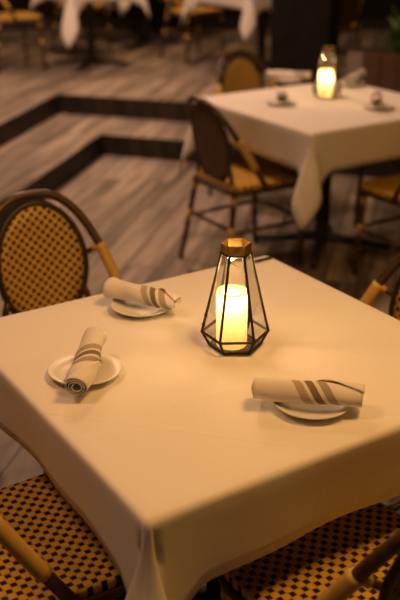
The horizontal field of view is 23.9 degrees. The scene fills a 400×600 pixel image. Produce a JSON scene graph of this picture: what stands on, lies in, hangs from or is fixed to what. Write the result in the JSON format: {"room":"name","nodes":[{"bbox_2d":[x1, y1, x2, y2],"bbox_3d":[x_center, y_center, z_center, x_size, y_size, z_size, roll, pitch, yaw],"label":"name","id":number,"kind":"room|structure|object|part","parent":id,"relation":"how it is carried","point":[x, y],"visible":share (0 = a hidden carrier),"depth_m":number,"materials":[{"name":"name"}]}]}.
{"room":"restaurant","nodes":[
{"label":"restaurant","id":0,"kind":"room"},
{"bbox_2d":[0,155,399,585],"bbox_3d":[-0.431,-0.221,4.924,15.000,0.060,16.000,-14,27,-30],"label":"floor","id":1,"kind":"structure","parent":0,"point":[138,207],"depth_m":5.23,"materials":[{"name":"brown wood"}]},
{"bbox_2d":[0,189,121,472],"bbox_3d":[-0.396,0.140,2.897,0.472,0.861,0.526,-14,27,-30],"label":"bistro chair","id":2,"kind":"object","parent":1,"relation":"on","point":[44,261],"visible":0.38,"depth_m":2.96,"materials":[{"name":"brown wicker"}]},
{"bbox_3d":[-0.501,-0.111,2.969,0.286,0.372,0.083,-14,27,-30],"label":"panel","id":3,"kind":"part","parent":2,"relation":"part of","materials":[{"name":"yellow wicker"}]},
{"bbox_3d":[-0.501,-0.111,2.969,0.313,0.400,0.093,-14,27,-30],"label":"panel frame","id":4,"kind":"part","parent":2,"relation":"part of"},
{"bbox_2d":[0,473,126,599],"bbox_3d":[-0.342,0.523,1.992,0.526,0.861,0.472,-14,27,-30],"label":"bistro chair","id":5,"kind":"object","parent":1,"relation":"on","point":[48,551],"visible":0.41,"depth_m":1.91,"materials":[{"name":"brown wicker"}]},
{"bbox_3d":[-0.311,0.517,2.011,0.452,0.026,0.444,-14,27,-30],"label":"seat frame","id":6,"kind":"part","parent":5,"relation":"part of","materials":[{"name":"brown wood"}]},
{"bbox_2d":[112,577,220,599],"bbox_3d":[0.053,0.465,2.266,0.888,0.740,0.888,-14,27,-30],"label":"pedestal table","id":7,"kind":"object","parent":1,"relation":"on","point":[212,590],"visible":0.11,"depth_m":2.35,"materials":[{"name":"metal"}]},
{"bbox_2d":[0,256,399,599],"bbox_3d":[0.050,0.303,2.187,1.121,0.400,1.089,-14,27,-30],"label":"tablecloth","id":8,"kind":"object","parent":7,"relation":"on","point":[186,479],"visible":0.88,"depth_m":1.85,"materials":[{"name":"white fabric"}]},
{"bbox_2d":[48,353,121,384],"bbox_3d":[-0.244,0.152,2.009,0.157,0.018,0.157,-14,27,-30],"label":"plate","id":9,"kind":"object","parent":8,"relation":"on","point":[111,366],"visible":0.54,"depth_m":2.02,"materials":[{"name":"white ceramic"}]},
{"bbox_2d":[64,327,106,395],"bbox_3d":[-0.234,0.124,1.975,0.064,0.055,0.218,2,23,5],"label":"napkin","id":10,"kind":"object","parent":9,"relation":"on","point":[83,371],"visible":1,"depth_m":1.94,"materials":[{"name":"white fabric"}]},
{"bbox_2d":[110,299,169,316],"bbox_3d":[-0.143,0.015,2.330,0.157,0.018,0.157,-14,27,-30],"label":"plate","id":11,"kind":"object","parent":8,"relation":"on","point":[125,307],"visible":0.64,"depth_m":2.32,"materials":[{"name":"white ceramic"}]},
{"bbox_2d":[103,277,180,308],"bbox_3d":[-0.138,-0.012,2.313,0.195,0.051,0.071,14,27,27],"label":"napkin","id":12,"kind":"object","parent":11,"relation":"on","point":[115,288],"visible":1,"depth_m":2.30,"materials":[{"name":"white fabric"}]},
{"bbox_2d":[200,238,269,354],"bbox_3d":[0.079,-0.011,2.097,0.157,0.246,0.137,-1,23,-2],"label":"lantern","id":13,"kind":"object","parent":8,"relation":"on","point":[230,247],"visible":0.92,"depth_m":2.08,"materials":[{"name":"black metal"}]},
{"bbox_2d":[216,284,247,349],"bbox_3d":[0.071,0.039,2.118,0.070,0.132,0.070,-14,27,-30],"label":"pillar candle","id":14,"kind":"object","parent":13,"relation":"in","point":[236,308],"visible":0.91,"depth_m":2.09,"materials":[{"name":"wax"}]},
{"bbox_3d":[0.079,0.101,2.144,0.087,0.003,0.100,-14,26,-29],"label":"plate","id":15,"kind":"part","parent":13,"relation":"part of","materials":[{"name":"black metal"}]},
{"bbox_2d":[254,256,271,262],"bbox_3d":[0.177,-0.114,2.646,0.060,0.006,0.010,-16,27,-32],"label":"clip","id":16,"kind":"object","parent":8,"relation":"on","point":[269,257],"visible":0.98,"depth_m":2.64,"materials":[{"name":"black metal"}]},
{"bbox_2d":[274,402,350,419],"bbox_3d":[0.223,0.205,1.881,0.157,0.018,0.157,-14,27,-30],"label":"plate","id":17,"kind":"object","parent":8,"relation":"on","point":[300,410],"visible":0.52,"depth_m":1.85,"materials":[{"name":"white ceramic"}]},
{"bbox_2d":[251,376,364,406],"bbox_3d":[0.212,0.180,1.859,0.221,0.048,0.060,4,23,10],"label":"napkin","id":18,"kind":"object","parent":17,"relation":"on","point":[324,391],"visible":1,"depth_m":1.84,"materials":[{"name":"white fabric"}]},
{"bbox_2d":[0,30,398,146],"bbox_3d":[-1.043,-1.638,7.813,16.578,0.300,13.924,-14,27,-30],"label":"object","id":19,"kind":"structure","parent":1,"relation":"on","point":[152,87],"depth_m":8.11,"materials":[{"name":"brown wood"}]},
{"bbox_2d":[0,0,46,69],"bbox_3d":[-1.678,-2.457,8.267,0.526,0.861,0.472,-14,27,-30],"label":"bistro chair","id":20,"kind":"object","parent":19,"relation":"on","point":[11,17],"visible":1,"depth_m":8.24,"materials":[{"name":"brown wood"}]},
{"bbox_3d":[-1.647,-2.484,8.277,0.432,0.026,0.424,-14,27,-30],"label":"seat","id":21,"kind":"part","parent":20,"relation":"part of","materials":[{"name":"wicker"}]},
{"bbox_3d":[-1.647,-2.463,8.286,0.452,0.026,0.444,-14,27,-30],"label":"seat frame","id":22,"kind":"part","parent":20,"relation":"part of","materials":[{"name":"brown wicker"}]},
{"bbox_3d":[-1.595,-2.372,8.608,0.028,0.435,0.050,15,27,32],"label":"leg","id":23,"kind":"part","parent":20,"relation":"part of","materials":[{"name":"brown wicker"}]},
{"bbox_3d":[-1.388,-2.246,8.309,0.050,0.435,0.029,-4,23,-10],"label":"leg","id":24,"kind":"part","parent":20,"relation":"part of","materials":[{"name":"brown wicker"}]},
{"bbox_2d":[52,1,111,56],"bbox_3d":[-1.170,-2.855,9.204,0.472,0.861,0.526,-14,27,-30],"label":"bistro chair","id":25,"kind":"object","parent":19,"relation":"on","point":[97,5],"visible":0.5,"depth_m":9.17,"materials":[{"name":"brown wicker"}]},
{"bbox_3d":[-1.429,-2.683,9.340,0.111,0.439,0.029,10,25,22],"label":"leg","id":26,"kind":"part","parent":25,"relation":"part of","materials":[{"name":"brown wicker"}]},
{"bbox_3d":[-1.213,-2.548,9.021,0.028,0.435,0.050,-4,23,-10],"label":"leg","id":27,"kind":"part","parent":25,"relation":"part of","materials":[{"name":"brown wicker"}]},
{"bbox_3d":[-1.150,-2.862,9.168,0.424,0.026,0.432,-14,27,-30],"label":"seat","id":28,"kind":"part","parent":25,"relation":"part of","materials":[{"name":"yellow wicker"}]},
{"bbox_3d":[-1.150,-2.842,9.176,0.444,0.026,0.452,-14,27,-30],"label":"seat frame","id":29,"kind":"part","parent":25,"relation":"part of","materials":[{"name":"brown wicker"}]},
{"bbox_3d":[-0.889,-2.630,9.210,0.050,0.435,0.029,15,27,32],"label":"leg","id":30,"kind":"part","parent":25,"relation":"part of","materials":[{"name":"brown wicker"}]},
{"bbox_2d":[54,2,130,70],"bbox_3d":[-0.983,-2.489,8.477,0.668,0.740,0.668,-14,27,-30],"label":"pedestal table","id":31,"kind":"object","parent":19,"relation":"on","point":[89,7],"visible":1,"depth_m":8.53,"materials":[{"name":"metal"}]},
{"bbox_2d":[30,0,149,47],"bbox_3d":[-0.984,-2.585,8.407,0.884,0.528,0.851,-14,27,-30],"label":"tablecloth","id":32,"kind":"object","parent":31,"relation":"on","point":[70,25],"visible":0.98,"depth_m":7.98,"materials":[{"name":"white fabric"}]},
{"bbox_2d":[112,0,178,45],"bbox_3d":[-0.578,-3.076,9.861,0.888,0.740,0.888,-14,27,-30],"label":"pedestal table","id":33,"kind":"object","parent":19,"relation":"on","point":[145,34],"visible":0.9,"depth_m":9.93,"materials":[{"name":"metal"}]},
{"bbox_2d":[118,0,213,15],"bbox_3d":[-0.587,-3.233,9.789,1.131,0.415,1.087,-14,27,-30],"label":"tablecloth","id":34,"kind":"object","parent":33,"relation":"on","point":[123,6],"visible":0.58,"depth_m":9.20,"materials":[{"name":"white fabric"}]},
{"bbox_2d":[160,0,224,64],"bbox_3d":[-0.073,-2.659,8.733,0.472,0.861,0.526,-14,27,-30],"label":"bistro chair","id":35,"kind":"object","parent":19,"relation":"on","point":[200,11],"visible":0.81,"depth_m":8.68,"materials":[{"name":"brown wood"}]},
{"bbox_3d":[-0.333,-2.487,8.869,0.111,0.439,0.029,10,25,22],"label":"leg","id":36,"kind":"part","parent":35,"relation":"part of","materials":[{"name":"brown wicker"}]},
{"bbox_3d":[-0.178,-2.910,8.804,0.286,0.372,0.083,-14,27,-30],"label":"panel","id":37,"kind":"part","parent":35,"relation":"part of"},
{"bbox_3d":[-0.116,-2.352,8.549,0.028,0.435,0.050,-4,23,-10],"label":"leg","id":38,"kind":"part","parent":35,"relation":"part of","materials":[{"name":"brown wicker"}]},
{"bbox_3d":[-0.054,-2.666,8.696,0.424,0.026,0.432,-14,27,-30],"label":"seat","id":39,"kind":"part","parent":35,"relation":"part of","materials":[{"name":"yellow wicker"}]},
{"bbox_3d":[-0.054,-2.646,8.705,0.444,0.026,0.452,-14,27,-30],"label":"seat frame","id":40,"kind":"part","parent":35,"relation":"part of","materials":[{"name":"brown wicker"}]},
{"bbox_3d":[-0.015,-2.566,9.055,0.029,0.439,0.111,0,23,1],"label":"leg","id":41,"kind":"part","parent":35,"relation":"part of","materials":[{"name":"brown wicker"}]},
{"bbox_3d":[0.208,-2.433,8.739,0.050,0.435,0.028,15,27,32],"label":"leg","id":42,"kind":"part","parent":35,"relation":"part of","materials":[{"name":"brown wicker"}]},
{"bbox_2d":[223,10,269,69],"bbox_3d":[0.539,-2.381,8.211,0.888,0.740,0.888,-14,27,-30],"label":"pedestal table","id":43,"kind":"object","parent":19,"relation":"on","point":[262,16],"visible":0.42,"depth_m":8.22,"materials":[{"name":"metal"}]},
{"bbox_2d":[180,0,270,40],"bbox_3d":[0.543,-2.541,8.146,1.102,0.416,1.072,-14,27,-30],"label":"tablecloth","id":44,"kind":"object","parent":43,"relation":"on","point":[251,9],"visible":0.7,"depth_m":7.61,"materials":[{"name":"white fabric"}]},
{"bbox_2d":[267,0,340,88],"bbox_3d":[0.769,-2.654,6.608,0.450,2.500,0.420,7,24,17],"label":"column","id":45,"kind":"structure","parent":19,"relation":"on","point":[300,30],"depth_m":6.74,"materials":[{"name":"black paint"}]},
{"bbox_2d":[338,0,362,55],"bbox_3d":[1.037,-2.179,7.590,0.472,0.861,0.526,-14,27,-30],"label":"bistro chair","id":46,"kind":"object","parent":19,"relation":"on","point":[350,9],"visible":0.32,"depth_m":7.45,"materials":[{"name":"brown wicker"}]},
{"bbox_3d":[1.017,-2.210,7.611,0.424,0.026,0.432,-14,27,-30],"label":"seat","id":47,"kind":"part","parent":46,"relation":"part of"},
{"bbox_3d":[1.141,-2.303,7.360,0.286,0.372,0.083,-14,27,-30],"label":"panel","id":48,"kind":"part","parent":46,"relation":"part of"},
{"bbox_3d":[1.017,-2.190,7.620,0.444,0.026,0.452,-14,27,-30],"label":"seat frame","id":49,"kind":"part","parent":46,"relation":"part of","materials":[{"name":"brown wicker"}]},
{"bbox_3d":[1.141,-2.303,7.360,0.313,0.400,0.093,-14,27,-30],"label":"panel frame","id":50,"kind":"part","parent":46,"relation":"part of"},
{"bbox_3d":[1.297,-1.963,7.619,0.111,0.439,0.029,10,25,22],"label":"leg","id":51,"kind":"part","parent":46,"relation":"part of","materials":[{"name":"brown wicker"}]},
{"bbox_2d":[346,5,399,92],"bbox_3d":[1.448,-1.771,6.740,0.722,0.746,0.670,7,24,17],"label":"potted plant","id":52,"kind":"object","parent":19,"relation":"on","point":[381,65],"visible":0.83,"depth_m":6.66,"materials":[{"name":"green plant"}]},
{"bbox_2d":[0,113,399,227],"bbox_3d":[1.231,-0.413,5.096,10.566,0.150,6.466,-10,25,-21],"label":"wooden step","id":53,"kind":"structure","parent":1,"relation":"on","point":[48,155],"depth_m":6.56,"materials":[{"name":"brown wood"}]},
{"bbox_2d":[178,95,302,265],"bbox_3d":[0.203,-0.585,4.604,0.526,0.861,0.472,-14,27,-30],"label":"bistro chair","id":54,"kind":"object","parent":1,"relation":"on","point":[252,176],"visible":0.93,"depth_m":4.46,"materials":[{"name":"brown wicker"}]},
{"bbox_3d":[-0.056,-0.412,4.740,0.111,0.439,0.029,0,23,1],"label":"leg","id":55,"kind":"part","parent":54,"relation":"part of","materials":[{"name":"brown wood"}]},
{"bbox_3d":[0.038,-0.732,4.429,0.083,0.372,0.286,-14,27,-30],"label":"panel","id":56,"kind":"part","parent":54,"relation":"part of","materials":[{"name":"brown wicker"}]},
{"bbox_3d":[0.038,-0.732,4.429,0.093,0.400,0.313,-14,27,-30],"label":"panel frame","id":57,"kind":"part","parent":54,"relation":"part of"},
{"bbox_3d":[0.146,-0.289,4.448,0.029,0.439,0.111,10,25,22],"label":"leg","id":58,"kind":"part","parent":54,"relation":"part of","materials":[{"name":"brown wicker"}]},
{"bbox_3d":[0.234,-0.592,4.623,0.452,0.026,0.444,-14,27,-30],"label":"seat frame","id":59,"kind":"part","parent":54,"relation":"part of","materials":[{"name":"brown wood"}]},
{"bbox_3d":[0.234,-0.612,4.614,0.432,0.026,0.424,-14,27,-30],"label":"seat","id":60,"kind":"part","parent":54,"relation":"part of","materials":[{"name":"yellow wicker"}]},
{"bbox_3d":[0.286,-0.500,4.945,0.028,0.435,0.050,15,27,32],"label":"leg","id":61,"kind":"part","parent":54,"relation":"part of","materials":[{"name":"brown wicker"}]},
{"bbox_3d":[0.493,-0.375,4.646,0.050,0.435,0.029,-4,23,-10],"label":"leg","id":62,"kind":"part","parent":54,"relation":"part of","materials":[{"name":"brown wicker"}]},
{"bbox_2d":[207,49,287,212],"bbox_3d":[0.355,-1.019,5.628,0.472,0.861,0.526,-14,27,-30],"label":"bistro chair","id":63,"kind":"object","parent":1,"relation":"on","point":[240,73],"visible":0.38,"depth_m":5.67,"materials":[{"name":"brown wicker"}]},
{"bbox_3d":[0.096,-0.847,5.764,0.111,0.439,0.029,10,25,22],"label":"leg","id":64,"kind":"part","parent":63,"relation":"part of","materials":[{"name":"brown wood"}]},
{"bbox_3d":[0.250,-1.270,5.700,0.313,0.400,0.093,-14,27,-30],"label":"panel frame","id":65,"kind":"part","parent":63,"relation":"part of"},
{"bbox_3d":[0.250,-1.271,5.700,0.286,0.372,0.083,-14,27,-30],"label":"panel","id":66,"kind":"part","parent":63,"relation":"part of","materials":[{"name":"yellow wicker"}]},
{"bbox_3d":[0.312,-0.712,5.444,0.028,0.435,0.050,-4,23,-10],"label":"leg","id":67,"kind":"part","parent":63,"relation":"part of","materials":[{"name":"brown wood"}]},
{"bbox_2d":[217,502,399,599],"bbox_3d":[0.333,0.585,1.840,0.472,0.861,0.526,-14,27,-30],"label":"bistro chair","id":68,"kind":"object","parent":1,"relation":"on","point":[355,555],"visible":0.8,"depth_m":1.87,"materials":[{"name":"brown wicker"}]},
{"bbox_3d":[0.313,0.574,1.869,0.444,0.026,0.452,-14,27,-30],"label":"seat frame","id":69,"kind":"part","parent":68,"relation":"part of","materials":[{"name":"brown wood"}]},
{"bbox_3d":[0.437,0.462,1.610,0.313,0.400,0.093,-14,27,-30],"label":"panel frame","id":70,"kind":"part","parent":68,"relation":"part of","materials":[{"name":"brown wood"}]},
{"bbox_3d":[0.437,0.461,1.610,0.286,0.372,0.083,-14,27,-30],"label":"panel","id":71,"kind":"part","parent":68,"relation":"part of","materials":[{"name":"brown wicker"}]},
{"bbox_2d":[257,172,390,268],"bbox_3d":[0.637,-0.631,4.847,0.938,0.740,0.938,-14,27,-30],"label":"pedestal table","id":72,"kind":"object","parent":1,"relation":"on","point":[321,233],"visible":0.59,"depth_m":4.92,"materials":[{"name":"metal"}]},
{"bbox_2d":[178,80,399,229],"bbox_3d":[0.630,-0.790,4.781,1.142,0.416,1.124,-14,27,-30],"label":"tablecloth","id":73,"kind":"object","parent":72,"relation":"on","point":[313,136],"visible":0.81,"depth_m":4.36,"materials":[{"name":"white fabric"}]},
{"bbox_2d":[265,98,295,105],"bbox_3d":[0.397,-0.975,4.664,0.157,0.018,0.157,-14,27,-30],"label":"plate","id":74,"kind":"object","parent":73,"relation":"on","point":[273,101],"visible":0.85,"depth_m":4.68,"materials":[{"name":"white ceramic"}]},
{"bbox_2d":[275,87,287,102],"bbox_3d":[0.405,-1.016,4.676,0.058,0.047,0.200,1,23,2],"label":"napkin","id":75,"kind":"object","parent":74,"relation":"on","point":[282,96],"visible":1,"depth_m":4.63,"materials":[{"name":"white fabric"}]},
{"bbox_2d":[274,79,302,83],"bbox_3d":[0.487,-1.211,5.219,0.157,0.018,0.157,-14,27,-30],"label":"plate","id":76,"kind":"object","parent":73,"relation":"on","point":[286,81],"visible":0.8,"depth_m":5.22,"materials":[{"name":"white ceramic"}]},
{"bbox_2d":[266,70,310,79],"bbox_3d":[0.489,-1.241,5.208,0.240,0.048,0.060,6,24,15],"label":"napkin","id":77,"kind":"object","parent":76,"relation":"on","point":[274,74],"visible":1,"depth_m":5.19,"materials":[{"name":"beige fabric"}]},
{"bbox_2d":[312,47,340,98],"bbox_3d":[0.647,-1.153,4.788,0.157,0.246,0.137,-5,23,-11],"label":"lantern","id":78,"kind":"object","parent":73,"relation":"on","point":[328,50],"visible":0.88,"depth_m":4.77,"materials":[{"name":"black metal"}]},
{"bbox_2d":[318,69,332,96],"bbox_3d":[0.640,-1.103,4.809,0.070,0.132,0.070,-14,27,-30],"label":"pillar candle","id":79,"kind":"object","parent":78,"relation":"in","point":[329,74],"visible":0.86,"depth_m":4.79,"materials":[{"name":"wax"}]},
{"bbox_2d":[335,80,363,86],"bbox_3d":[0.812,-1.172,5.126,0.157,0.018,0.157,-14,27,-30],"label":"plate","id":80,"kind":"object","parent":73,"relation":"on","point":[357,83],"visible":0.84,"depth_m":5.13,"materials":[{"name":"white ceramic"}]},
{"bbox_2d":[343,69,366,84],"bbox_3d":[0.834,-1.206,5.118,0.065,0.056,0.236,12,26,26],"label":"napkin","id":81,"kind":"object","parent":80,"relation":"on","point":[360,74],"visible":1,"depth_m":5.08,"materials":[{"name":"white fabric"}]},
{"bbox_2d":[361,102,393,109],"bbox_3d":[0.858,-0.934,4.563,0.157,0.018,0.157,-14,27,-30],"label":"plate","id":82,"kind":"object","parent":73,"relation":"on","point":[384,105],"visible":0.86,"depth_m":4.57,"materials":[{"name":"white ceramic"}]},
{"bbox_2d":[371,91,382,106],"bbox_3d":[0.852,-0.968,4.560,0.058,0.047,0.202,4,23,10],"label":"napkin","id":83,"kind":"object","parent":82,"relation":"on","point":[376,97],"visible":1,"depth_m":4.52,"materials":[{"name":"white fabric"}]},
{"bbox_2d":[352,174,399,275],"bbox_3d":[1.044,-0.484,4.359,0.472,0.861,0.526,-14,27,-30],"label":"bistro chair","id":84,"kind":"object","parent":1,"relation":"on","point":[384,189],"visible":1,"depth_m":4.43,"materials":[{"name":"brown wood"}]},
{"bbox_3d":[0.764,-0.321,4.518,0.050,0.435,0.028,15,27,32],"label":"leg","id":85,"kind":"part","parent":84,"relation":"part of","materials":[{"name":"brown wicker"}]},
{"bbox_3d":[1.024,-0.495,4.388,0.444,0.026,0.452,-14,27,-30],"label":"seat frame","id":86,"kind":"part","parent":84,"relation":"part of","materials":[{"name":"brown wicker"}]},
{"bbox_3d":[1.024,-0.515,4.379,0.424,0.026,0.432,-14,27,-30],"label":"seat","id":87,"kind":"part","parent":84,"relation":"part of","materials":[{"name":"yellow wicker"}]},
{"bbox_2d":[353,158,399,226],"bbox_3d":[1.167,-0.790,5.082,0.526,0.861,0.472,-14,27,-30],"label":"bistro chair","id":88,"kind":"object","parent":1,"relation":"on","point":[395,162],"visible":0.2,"depth_m":5.18,"materials":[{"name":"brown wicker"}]},
{"bbox_3d":[0.878,-0.612,5.204,0.050,0.435,0.028,-4,23,-10],"label":"leg","id":89,"kind":"part","parent":88,"relation":"part of","materials":[{"name":"brown wicker"}]},
{"bbox_3d":[1.136,-0.782,5.064,0.452,0.026,0.444,-14,27,-30],"label":"seat frame","id":90,"kind":"part","parent":88,"relation":"part of","materials":[{"name":"brown wood"}]},
{"bbox_2d":[360,253,399,511],"bbox_3d":[0.482,0.277,2.568,0.526,0.861,0.472,-14,27,-30],"label":"bistro chair","id":91,"kind":"object","parent":1,"relation":"on","point":[377,286],"visible":0.16,"depth_m":2.68,"materials":[{"name":"brown wicker"}]},
{"bbox_3d":[0.646,0.048,2.584,0.093,0.400,0.313,-14,27,-30],"label":"panel frame","id":92,"kind":"part","parent":91,"relation":"part of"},
{"bbox_3d":[0.646,0.048,2.584,0.083,0.372,0.286,-14,27,-30],"label":"panel","id":93,"kind":"part","parent":91,"relation":"part of","materials":[{"name":"wicker"}]},
{"bbox_2d":[0,0,399,18],"bbox_3d":[-1.157,-4.562,10.485,14.000,3.000,0.201,0,23,1],"label":"wall","id":94,"kind":"structure","parent":0,"point":[370,9],"depth_m":10.88,"materials":[{"name":"black"}]},
{"bbox_2d":[0,19,395,29],"bbox_3d":[-1.155,-3.193,10.944,14.000,0.120,0.024,0,23,1],"label":"baseboard","id":95,"kind":"structure","parent":94,"relation":"attached to","point":[47,24],"depth_m":10.91,"materials":[{"name":"black wood"}]}
]}

